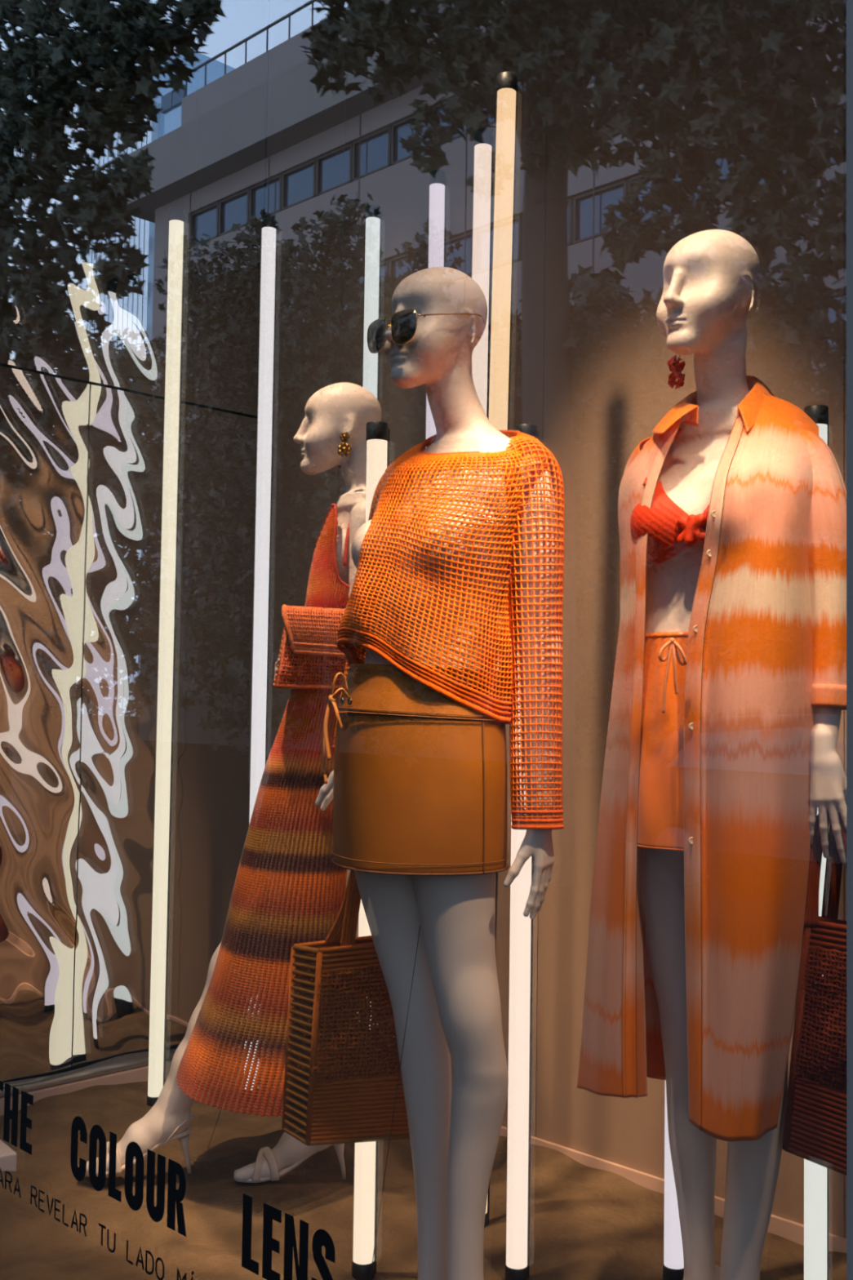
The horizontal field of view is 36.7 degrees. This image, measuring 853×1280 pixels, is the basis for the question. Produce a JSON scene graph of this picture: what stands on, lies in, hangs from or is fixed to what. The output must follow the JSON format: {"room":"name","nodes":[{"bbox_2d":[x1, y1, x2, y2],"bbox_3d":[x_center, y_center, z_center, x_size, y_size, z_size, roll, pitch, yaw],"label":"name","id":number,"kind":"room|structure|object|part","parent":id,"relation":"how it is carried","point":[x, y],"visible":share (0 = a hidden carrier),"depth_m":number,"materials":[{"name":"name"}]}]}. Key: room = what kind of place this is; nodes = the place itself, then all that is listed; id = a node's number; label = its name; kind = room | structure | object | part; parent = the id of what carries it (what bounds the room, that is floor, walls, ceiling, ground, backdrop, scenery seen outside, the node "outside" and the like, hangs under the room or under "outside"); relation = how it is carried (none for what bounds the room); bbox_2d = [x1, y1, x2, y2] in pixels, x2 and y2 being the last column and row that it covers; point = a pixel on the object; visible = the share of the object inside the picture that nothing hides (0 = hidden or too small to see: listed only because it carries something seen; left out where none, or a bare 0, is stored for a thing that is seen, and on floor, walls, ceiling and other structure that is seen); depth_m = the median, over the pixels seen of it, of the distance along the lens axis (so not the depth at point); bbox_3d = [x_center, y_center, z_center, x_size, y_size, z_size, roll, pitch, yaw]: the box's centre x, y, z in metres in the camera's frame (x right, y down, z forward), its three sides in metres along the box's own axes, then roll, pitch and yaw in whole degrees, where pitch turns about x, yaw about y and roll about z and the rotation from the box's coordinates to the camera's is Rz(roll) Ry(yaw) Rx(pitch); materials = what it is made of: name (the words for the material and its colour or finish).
{"room":"shop window display","nodes":[
{"label":"shop window display","id":0,"kind":"room"},
{"bbox_2d":[0,0,268,1082],"bbox_3d":[-1.056,-0.470,3.683,0.103,3.550,1.570,-2,-4,45],"label":"wall","id":1,"kind":"structure","parent":0,"point":[116,115],"depth_m":3.76,"materials":[{"name":"brown paint"}]},
{"bbox_3d":[-1.281,0.238,3.372,0.013,1.992,0.834,-2,-4,45],"label":"mirror panel","id":2,"kind":"part","parent":1,"relation":"part of","materials":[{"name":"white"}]},
{"bbox_2d":[0,1043,240,1097],"bbox_3d":[-1.062,1.210,3.529,0.027,0.037,1.350,-2,-4,45],"label":"trim","id":3,"kind":"structure","parent":1,"relation":"attached to","point":[132,1060],"depth_m":3.63,"materials":[{"name":"grey"}]},
{"bbox_2d":[0,1044,244,1115],"bbox_3d":[-1.047,1.255,3.518,0.028,0.050,1.400,-2,-4,45],"label":"baseboard","id":4,"kind":"structure","parent":1,"relation":"attached to","point":[140,1073],"depth_m":3.62,"materials":[{"name":"brown wood"}]},
{"bbox_3d":[-1.039,-1.488,3.672,0.012,1.476,1.449,-2,-4,45],"label":"mirror panel","id":5,"kind":"part","parent":1,"relation":"part of","materials":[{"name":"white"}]},
{"bbox_3d":[-0.767,0.270,3.885,0.009,1.992,0.611,-2,-4,45],"label":"mirror panel","id":6,"kind":"part","parent":1,"relation":"part of","materials":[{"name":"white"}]},
{"bbox_2d":[0,1058,847,1279],"bbox_3d":[0.229,1.252,2.273,3.636,0.107,1.404,-2,-4,45],"label":"floor","id":7,"kind":"structure","parent":0,"point":[587,1223],"depth_m":2.77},
{"bbox_2d":[0,1139,16,1171],"bbox_3d":[-1.044,1.222,3.036,0.100,0.050,0.160,3,-3,-37],"label":"block","id":8,"kind":"object","parent":7,"relation":"on","point":[7,1156],"visible":0.96,"depth_m":3.00,"materials":[{"name":"beige plastic"}]},
{"bbox_2d":[85,1113,194,1176],"bbox_3d":[-0.671,1.169,2.979,0.262,0.131,0.094,1,-3,-7],"label":"sandal","id":9,"kind":"object","parent":7,"relation":"on","point":[184,1137],"visible":0.41,"depth_m":2.96,"materials":[{"name":"beige leather"}]},
{"bbox_2d":[146,207,186,1106],"bbox_3d":[-0.727,0.033,3.592,0.045,2.510,0.045,-2,-4,45],"label":"tube","id":10,"kind":"object","parent":7,"relation":"on","point":[176,216],"visible":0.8,"depth_m":3.58,"materials":[{"name":"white plastic"}]},
{"bbox_3d":[-0.706,0.033,3.596,0.008,2.490,0.008,-2,-4,45],"label":"rail","id":11,"kind":"part","parent":10,"relation":"part of","materials":[{"name":"white plastic"}]},
{"bbox_2d":[207,1087,228,1149],"bbox_3d":[-0.491,1.127,3.039,0.001,0.255,0.305,2,-3,-18],"label":"wire","id":12,"kind":"object","parent":7,"relation":"attached to","point":[228,1087],"visible":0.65,"depth_m":3.06,"materials":[{"name":"grey metal"}]},
{"bbox_2d":[78,382,382,1182],"bbox_3d":[-0.429,0.312,2.899,0.673,1.822,0.375,1,-3,-7],"label":"mannequin","id":13,"kind":"object","parent":7,"relation":"on","point":[335,409],"visible":0.2,"depth_m":2.93},
{"bbox_2d":[176,503,354,1116],"bbox_3d":[-0.366,0.352,2.986,0.422,1.370,0.486,3,-3,-36],"label":"dress","id":14,"kind":"object","parent":13,"relation":"attached to","point":[272,1028],"visible":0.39,"depth_m":2.82,"materials":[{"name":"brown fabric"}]},
{"bbox_3d":[-0.181,-0.203,2.970,0.162,0.201,0.243,1,-3,-7],"label":"neck trim","id":15,"kind":"part","parent":14,"relation":"part of","materials":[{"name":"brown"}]},
{"bbox_3d":[-0.250,-0.108,2.971,0.111,0.444,0.346,-1,-3,27],"label":"arm","id":16,"kind":"part","parent":13,"relation":"part of"},
{"bbox_2d":[272,604,346,689],"bbox_3d":[-0.246,0.015,2.813,0.202,0.187,0.104,0,-3,9],"label":"clutch","id":17,"kind":"object","parent":13,"relation":"attached to","point":[309,637],"visible":0.85,"depth_m":2.77,"materials":[{"name":"brown"}]},
{"bbox_3d":[-0.256,0.024,2.850,0.171,0.167,0.015,0,-3,9],"label":"edge cord","id":18,"kind":"part","parent":17,"relation":"part of","materials":[{"name":"orange fabric"}]},
{"bbox_3d":[-0.311,-0.026,2.814,0.034,0.106,0.095,2,-3,-24],"label":"edge cord","id":19,"kind":"part","parent":17,"relation":"part of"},
{"bbox_3d":[-0.246,0.024,2.790,0.171,0.167,0.015,0,-3,9],"label":"edge cord","id":20,"kind":"part","parent":17,"relation":"part of","materials":[{"name":"orange fabric"}]},
{"bbox_3d":[-0.242,0.022,2.784,0.178,0.168,0.028,0,-3,10],"label":"panel","id":21,"kind":"part","parent":17,"relation":"part of","materials":[{"name":"orange wicker"}]},
{"bbox_3d":[-0.221,0.028,2.768,0.131,0.020,0.012,0,-3,11],"label":"edge cord","id":22,"kind":"part","parent":17,"relation":"part of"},
{"bbox_3d":[-0.146,0.055,2.833,0.138,0.742,0.114,3,-4,-43],"label":"arm","id":23,"kind":"part","parent":13,"relation":"part of"},
{"bbox_2d":[337,431,351,457],"bbox_3d":[-0.184,-0.439,2.894,0.032,0.060,0.020,1,-3,-7],"label":"earring","id":24,"kind":"object","parent":13,"relation":"attached to","point":[344,450],"visible":1,"depth_m":2.89,"materials":[{"name":"gold metal"}]},
{"bbox_2d":[337,442,351,457],"bbox_3d":[-0.184,-0.427,2.893,0.032,0.036,0.020,1,-3,-7],"label":"flower","id":25,"kind":"object","parent":24,"relation":"on","point":[344,450],"depth_m":2.89,"materials":[{"name":"gold metal"}]},
{"bbox_2d":[339,431,350,442],"bbox_3d":[-0.184,-0.457,2.895,0.024,0.024,0.014,1,-3,-7],"label":"flower","id":26,"kind":"object","parent":24,"relation":"on","point":[344,437],"depth_m":2.89,"materials":[{"name":"gold metal"}]},
{"bbox_2d":[242,213,278,1102],"bbox_3d":[-0.470,0.034,3.634,0.045,2.500,0.045,-2,-4,45],"label":"tube","id":27,"kind":"object","parent":7,"relation":"on","point":[259,740],"visible":0.59,"depth_m":3.64,"materials":[{"name":"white plastic"}]},
{"bbox_3d":[-0.449,0.034,3.638,0.008,2.480,0.008,-2,-4,45],"label":"rail","id":28,"kind":"part","parent":27,"relation":"part of","materials":[{"name":"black plastic"}]},
{"bbox_2d":[233,1143,346,1182],"bbox_3d":[-0.309,1.173,2.954,0.262,0.131,0.094,1,-3,-7],"label":"sandal","id":29,"kind":"object","parent":7,"relation":"on","point":[266,1153],"visible":0.62,"depth_m":2.92,"materials":[{"name":"beige leather"}]},
{"bbox_2d":[351,421,390,1279],"bbox_3d":[-0.111,0.403,2.534,0.045,1.675,0.045,-2,-4,45],"label":"tube","id":30,"kind":"object","parent":7,"relation":"on","point":[377,433],"visible":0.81,"depth_m":2.49,"materials":[{"name":"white plastic"}]},
{"bbox_3d":[-0.090,0.404,2.538,0.008,1.655,0.008,-2,-4,45],"label":"rail","id":31,"kind":"part","parent":30,"relation":"part of","materials":[{"name":"black plastic"}]},
{"bbox_2d":[363,204,382,400],"bbox_3d":[-0.170,0.023,3.595,0.045,2.507,0.045,-2,-4,45],"label":"tube","id":32,"kind":"object","parent":7,"relation":"on","point":[373,213],"visible":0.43,"depth_m":3.63,"materials":[{"name":"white plastic"}]},
{"bbox_3d":[-0.149,0.023,3.599,0.008,2.487,0.008,-2,-4,45],"label":"rail","id":33,"kind":"part","parent":32,"relation":"part of","materials":[{"name":"black plastic"}]},
{"bbox_2d":[425,169,446,448],"bbox_3d":[0.010,0.014,3.386,0.045,2.534,0.045,-2,-4,45],"label":"tube","id":34,"kind":"object","parent":7,"relation":"on","point":[437,178],"visible":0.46,"depth_m":3.42,"materials":[{"name":"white plastic"}]},
{"bbox_3d":[0.031,0.015,3.390,0.008,2.514,0.008,-2,-4,45],"label":"rail","id":35,"kind":"part","parent":34,"relation":"part of","materials":[{"name":"black plastic"}]},
{"bbox_2d":[315,266,560,1279],"bbox_3d":[0.002,0.316,2.268,0.278,1.936,0.459,2,-3,-32],"label":"mannequin","id":36,"kind":"object","parent":7,"relation":"on","point":[455,1011],"visible":0.45,"depth_m":2.19},
{"bbox_2d":[281,870,409,1146],"bbox_3d":[-0.117,0.656,2.433,0.295,0.570,0.086,1,-3,-12],"label":"tote bag","id":37,"kind":"object","parent":36,"relation":"hanging from","point":[351,1100],"visible":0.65,"depth_m":2.40,"materials":[{"name":"brown wicker"}]},
{"bbox_3d":[-0.258,0.750,2.425,0.012,0.342,0.033,3,-3,-39],"label":"edge cord","id":38,"kind":"part","parent":37,"relation":"part of","materials":[{"name":"brown fabric"}]},
{"bbox_3d":[-0.209,0.755,2.385,0.036,0.354,0.013,-2,-4,45],"label":"edge cord","id":39,"kind":"part","parent":37,"relation":"part of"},
{"bbox_3d":[-0.143,0.711,2.452,0.245,0.231,0.031,1,-3,-12],"label":"panel","id":40,"kind":"part","parent":37,"relation":"part of","materials":[{"name":"brown wicker"}]},
{"bbox_3d":[-0.093,0.715,2.409,0.247,0.238,0.033,1,-3,-12],"label":"panel","id":41,"kind":"part","parent":37,"relation":"part of","materials":[{"name":"brown wicker"}]},
{"bbox_3d":[-0.082,0.006,2.387,0.206,0.635,0.142,-2,-4,45],"label":"arm","id":42,"kind":"part","parent":36,"relation":"part of"},
{"bbox_2d":[369,925,420,1279],"bbox_3d":[-0.067,0.883,2.202,0.001,0.799,0.144,3,-4,-44],"label":"wire","id":43,"kind":"object","parent":36,"relation":"attached to","point":[420,926],"visible":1,"depth_m":2.19,"materials":[{"name":"grey metal"}]},
{"bbox_2d":[321,663,509,875],"bbox_3d":[-0.013,0.220,2.252,0.318,0.352,0.312,1,-3,3],"label":"skirt","id":44,"kind":"object","parent":36,"relation":"attached to","point":[420,788],"visible":0.92,"depth_m":2.12,"materials":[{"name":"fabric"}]},
{"bbox_2d":[367,309,485,353],"bbox_3d":[-0.003,-0.529,2.244,0.159,0.072,0.170,-2,-4,45],"label":"sunglasses","id":45,"kind":"object","parent":36,"relation":"attached to","point":[403,325],"visible":0.94,"depth_m":2.18,"materials":[{"name":"black plastic"}]},
{"bbox_2d":[332,430,564,830],"bbox_3d":[0.007,-0.037,2.264,0.503,0.710,0.286,-2,-4,45],"label":"sweater","id":46,"kind":"object","parent":36,"relation":"attached to","point":[351,633],"visible":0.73,"depth_m":2.14,"materials":[{"name":"orange fabric"}]},
{"bbox_3d":[0.170,0.074,2.174,0.110,0.787,0.105,-2,-4,45],"label":"arm","id":47,"kind":"part","parent":36,"relation":"part of"},
{"bbox_2d":[471,128,493,417],"bbox_3d":[0.111,0.033,3.013,0.048,2.478,0.087,2,-3,-19],"label":"tube","id":48,"kind":"object","parent":7,"relation":"on","point":[483,138],"visible":0.33,"depth_m":3.03,"materials":[{"name":"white plastic"}]},
{"bbox_3d":[0.131,0.034,3.016,0.008,2.457,0.049,2,-3,-19],"label":"rail","id":49,"kind":"part","parent":48,"relation":"part of","materials":[{"name":"black plastic"}]},
{"bbox_2d":[484,71,518,1227],"bbox_3d":[0.142,0.011,2.767,0.046,2.480,0.102,3,-3,-33],"label":"tube","id":50,"kind":"object","parent":7,"relation":"on","point":[507,82],"visible":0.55,"depth_m":2.77,"materials":[{"name":"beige plastic"}]},
{"bbox_2d":[504,423,538,1279],"bbox_3d":[0.186,0.408,2.520,0.045,1.669,0.045,-2,-4,45],"label":"tube","id":51,"kind":"object","parent":7,"relation":"on","point":[521,947],"visible":0.65,"depth_m":2.49,"materials":[{"name":"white plastic"}]},
{"bbox_2d":[506,652,531,1269],"bbox_3d":[0.186,0.408,2.520,0.041,1.597,0.041,-2,-4,45],"label":"diffuser","id":52,"kind":"object","parent":51,"relation":"attached to","point":[519,1089],"depth_m":2.49,"materials":[{"name":"white plastic"}]},
{"bbox_3d":[0.207,0.408,2.524,0.008,1.649,0.008,-2,-4,45],"label":"rail","id":53,"kind":"part","parent":51,"relation":"part of","materials":[{"name":"black plastic"}]},
{"bbox_2d":[662,1080,684,1279],"bbox_3d":[0.487,0.416,2.502,0.045,1.638,0.045,-2,-4,45],"label":"tube","id":54,"kind":"object","parent":7,"relation":"on","point":[673,1260],"visible":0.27,"depth_m":2.45,"materials":[{"name":"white plastic"}]},
{"bbox_2d":[640,229,846,1279],"bbox_3d":[0.471,0.282,2.145,0.278,1.939,0.456,2,-3,-30],"label":"mannequin","id":55,"kind":"object","parent":7,"relation":"on","point":[712,277],"visible":0.3,"depth_m":2.12},
{"bbox_3d":[0.388,0.033,2.288,0.119,0.780,0.159,1,-3,-6],"label":"arm","id":56,"kind":"part","parent":55,"relation":"part of"},
{"bbox_2d":[637,631,688,851],"bbox_3d":[0.477,0.167,2.158,0.283,0.352,0.290,1,-3,-9],"label":"shorts","id":57,"kind":"object","parent":55,"relation":"on","point":[661,775],"visible":0.3,"depth_m":2.07,"materials":[{"name":"orange fabric"}]},
{"bbox_2d":[630,427,709,564],"bbox_3d":[0.453,-0.246,2.094,0.240,0.238,0.118,-1,-3,39],"label":"bikini top","id":58,"kind":"object","parent":55,"relation":"attached to","point":[671,531],"visible":0.37,"depth_m":2.08,"materials":[{"name":"fabric"}]},
{"bbox_2d":[630,481,697,564],"bbox_3d":[0.402,-0.196,2.121,0.124,0.141,0.101,-1,-3,39],"label":"cup","id":59,"kind":"object","parent":58,"relation":"on","point":[671,531],"depth_m":2.09,"materials":[{"name":"fabric"}]},
{"bbox_2d":[702,504,709,531],"bbox_3d":[0.492,-0.199,2.048,0.124,0.141,0.101,-1,-3,39],"label":"cup","id":60,"kind":"object","parent":58,"relation":"on","point":[704,516],"depth_m":2.04,"materials":[{"name":"red fabric"}]},
{"bbox_2d":[666,355,685,389],"bbox_3d":[0.430,-0.468,2.215,0.030,0.072,0.032,1,-3,0],"label":"earring","id":61,"kind":"object","parent":55,"relation":"hanging from","point":[677,370],"visible":0.99,"depth_m":2.21,"materials":[{"name":"red metal"}]},
{"bbox_2d":[666,355,685,372],"bbox_3d":[0.430,-0.475,2.214,0.032,0.032,0.030,-1,-3,39],"label":"flower","id":62,"kind":"object","parent":61,"relation":"on","point":[679,367],"depth_m":2.21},
{"bbox_2d":[667,370,685,389],"bbox_3d":[0.432,-0.448,2.216,0.032,0.032,0.030,-1,-3,39],"label":"flower","id":63,"kind":"object","parent":61,"relation":"on","point":[673,376],"depth_m":2.21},
{"bbox_2d":[577,375,846,1141],"bbox_3d":[0.488,0.172,2.193,0.341,1.275,0.485,2,-3,-23],"label":"coat","id":64,"kind":"object","parent":55,"relation":"hanging from","point":[766,642],"visible":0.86,"depth_m":2.01,"materials":[{"name":"fabric"}]},
{"bbox_3d":[0.350,0.205,2.196,0.093,1.172,0.256,2,-3,-16],"label":"panel","id":65,"kind":"part","parent":64,"relation":"part of","materials":[{"name":"fabric"}]},
{"bbox_3d":[0.528,0.197,2.268,0.426,1.235,0.237,-1,-3,39],"label":"panel","id":66,"kind":"part","parent":64,"relation":"part of","materials":[{"name":"fabric"}]},
{"bbox_3d":[0.540,0.177,2.032,0.242,1.187,0.150,2,-3,-22],"label":"panel","id":67,"kind":"part","parent":64,"relation":"part of","materials":[{"name":"fabric"}]},
{"bbox_2d":[782,808,847,1175],"bbox_3d":[0.677,0.568,2.055,0.219,0.628,0.090,1,-3,6],"label":"tote bag","id":68,"kind":"object","parent":55,"relation":"hanging from","point":[815,1127],"visible":0.84,"depth_m":2.03,"materials":[{"name":"red wicker"}]},
{"bbox_3d":[0.586,0.625,2.035,0.046,0.356,0.012,-1,-3,29],"label":"edge cord","id":69,"kind":"part","parent":68,"relation":"part of","materials":[{"name":"red fabric"}]},
{"bbox_3d":[0.667,0.614,2.027,0.143,0.268,0.116,-2,-4,45],"label":"panel","id":70,"kind":"part","parent":68,"relation":"part of","materials":[{"name":"red wicker"}]},
{"bbox_3d":[0.694,0.624,2.080,0.182,0.273,0.031,1,-3,6],"label":"panel","id":71,"kind":"part","parent":68,"relation":"part of","materials":[{"name":"red wicker"}]},
{"bbox_3d":[0.626,0.011,2.069,0.154,0.683,0.098,-1,-3,39],"label":"arm","id":72,"kind":"part","parent":55,"relation":"part of"},
{"bbox_2d":[804,404,828,1279],"bbox_3d":[0.730,0.399,2.410,0.045,1.687,0.045,-2,-4,45],"label":"tube","id":73,"kind":"object","parent":7,"relation":"on","point":[815,1175],"visible":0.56,"depth_m":2.37,"materials":[{"name":"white plastic"}]},
{"bbox_3d":[0.750,0.400,2.414,0.008,1.667,0.008,-2,-4,45],"label":"rail","id":74,"kind":"part","parent":73,"relation":"part of","materials":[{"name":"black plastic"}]},
{"bbox_2d":[261,0,847,1238],"bbox_3d":[0.767,-0.479,2.900,3.790,3.550,0.100,-2,-4,45],"label":"wall","id":75,"kind":"structure","parent":0,"point":[645,126],"depth_m":3.21,"materials":[{"name":"beige paint"}]},
{"bbox_3d":[-0.398,-0.445,4.001,0.383,3.510,0.012,-2,-4,45],"label":"panel","id":76,"kind":"part","parent":75,"relation":"part of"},
{"bbox_3d":[0.021,-0.458,3.584,0.795,3.510,0.012,-2,-4,45],"label":"panel","id":77,"kind":"part","parent":75,"relation":"part of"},
{"bbox_2d":[261,1047,847,1253],"bbox_3d":[0.748,1.249,2.734,3.620,0.042,0.012,-2,-4,45],"label":"baseboard","id":78,"kind":"structure","parent":75,"relation":"attached to","point":[791,1230],"depth_m":2.96,"materials":[{"name":"brown wood"}]},
{"bbox_3d":[0.594,-0.476,3.011,0.823,3.510,0.012,-2,-4,45],"label":"panel","id":79,"kind":"part","parent":75,"relation":"part of","materials":[{"name":"beige paint"}]},
{"bbox_3d":[1.170,-0.495,2.436,0.801,3.510,0.012,-2,-4,45],"label":"panel","id":80,"kind":"part","parent":75,"relation":"part of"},
{"bbox_3d":[0.216,1.436,2.287,3.790,0.350,1.580,-2,-4,45],"label":"trim","id":81,"kind":"structure","parent":0,"visible":0},
{"bbox_2d":[846,0,852,1279],"bbox_3d":[0.412,-0.565,1.179,0.028,3.550,0.060,-2,-4,45],"label":"window frame","id":82,"kind":"structure","parent":81,"relation":"on","point":[849,2],"depth_m":1.14,"materials":[{"name":"grey metal"}]},
{"bbox_3d":[-0.587,-0.548,2.178,2.796,3.520,0.010,-2,-4,45],"label":"window","id":83,"kind":"structure","parent":81,"relation":"on","visible":0},
{"bbox_2d":[0,1167,194,1279],"bbox_3d":[-0.539,0.922,2.031,0.656,0.041,0.001,-2,-4,45],"label":"lettering","id":84,"kind":"object","parent":83,"relation":"attached to","point":[102,1226],"depth_m":2.04,"materials":[{"name":"black paint"}]},
{"bbox_2d":[0,1080,335,1279],"bbox_3d":[-0.445,0.809,1.945,0.932,0.101,0.001,-2,-4,45],"label":"lettering","id":85,"kind":"object","parent":83,"relation":"attached to","point":[321,1237],"depth_m":1.89,"materials":[{"name":"black plastic"}]}
]}

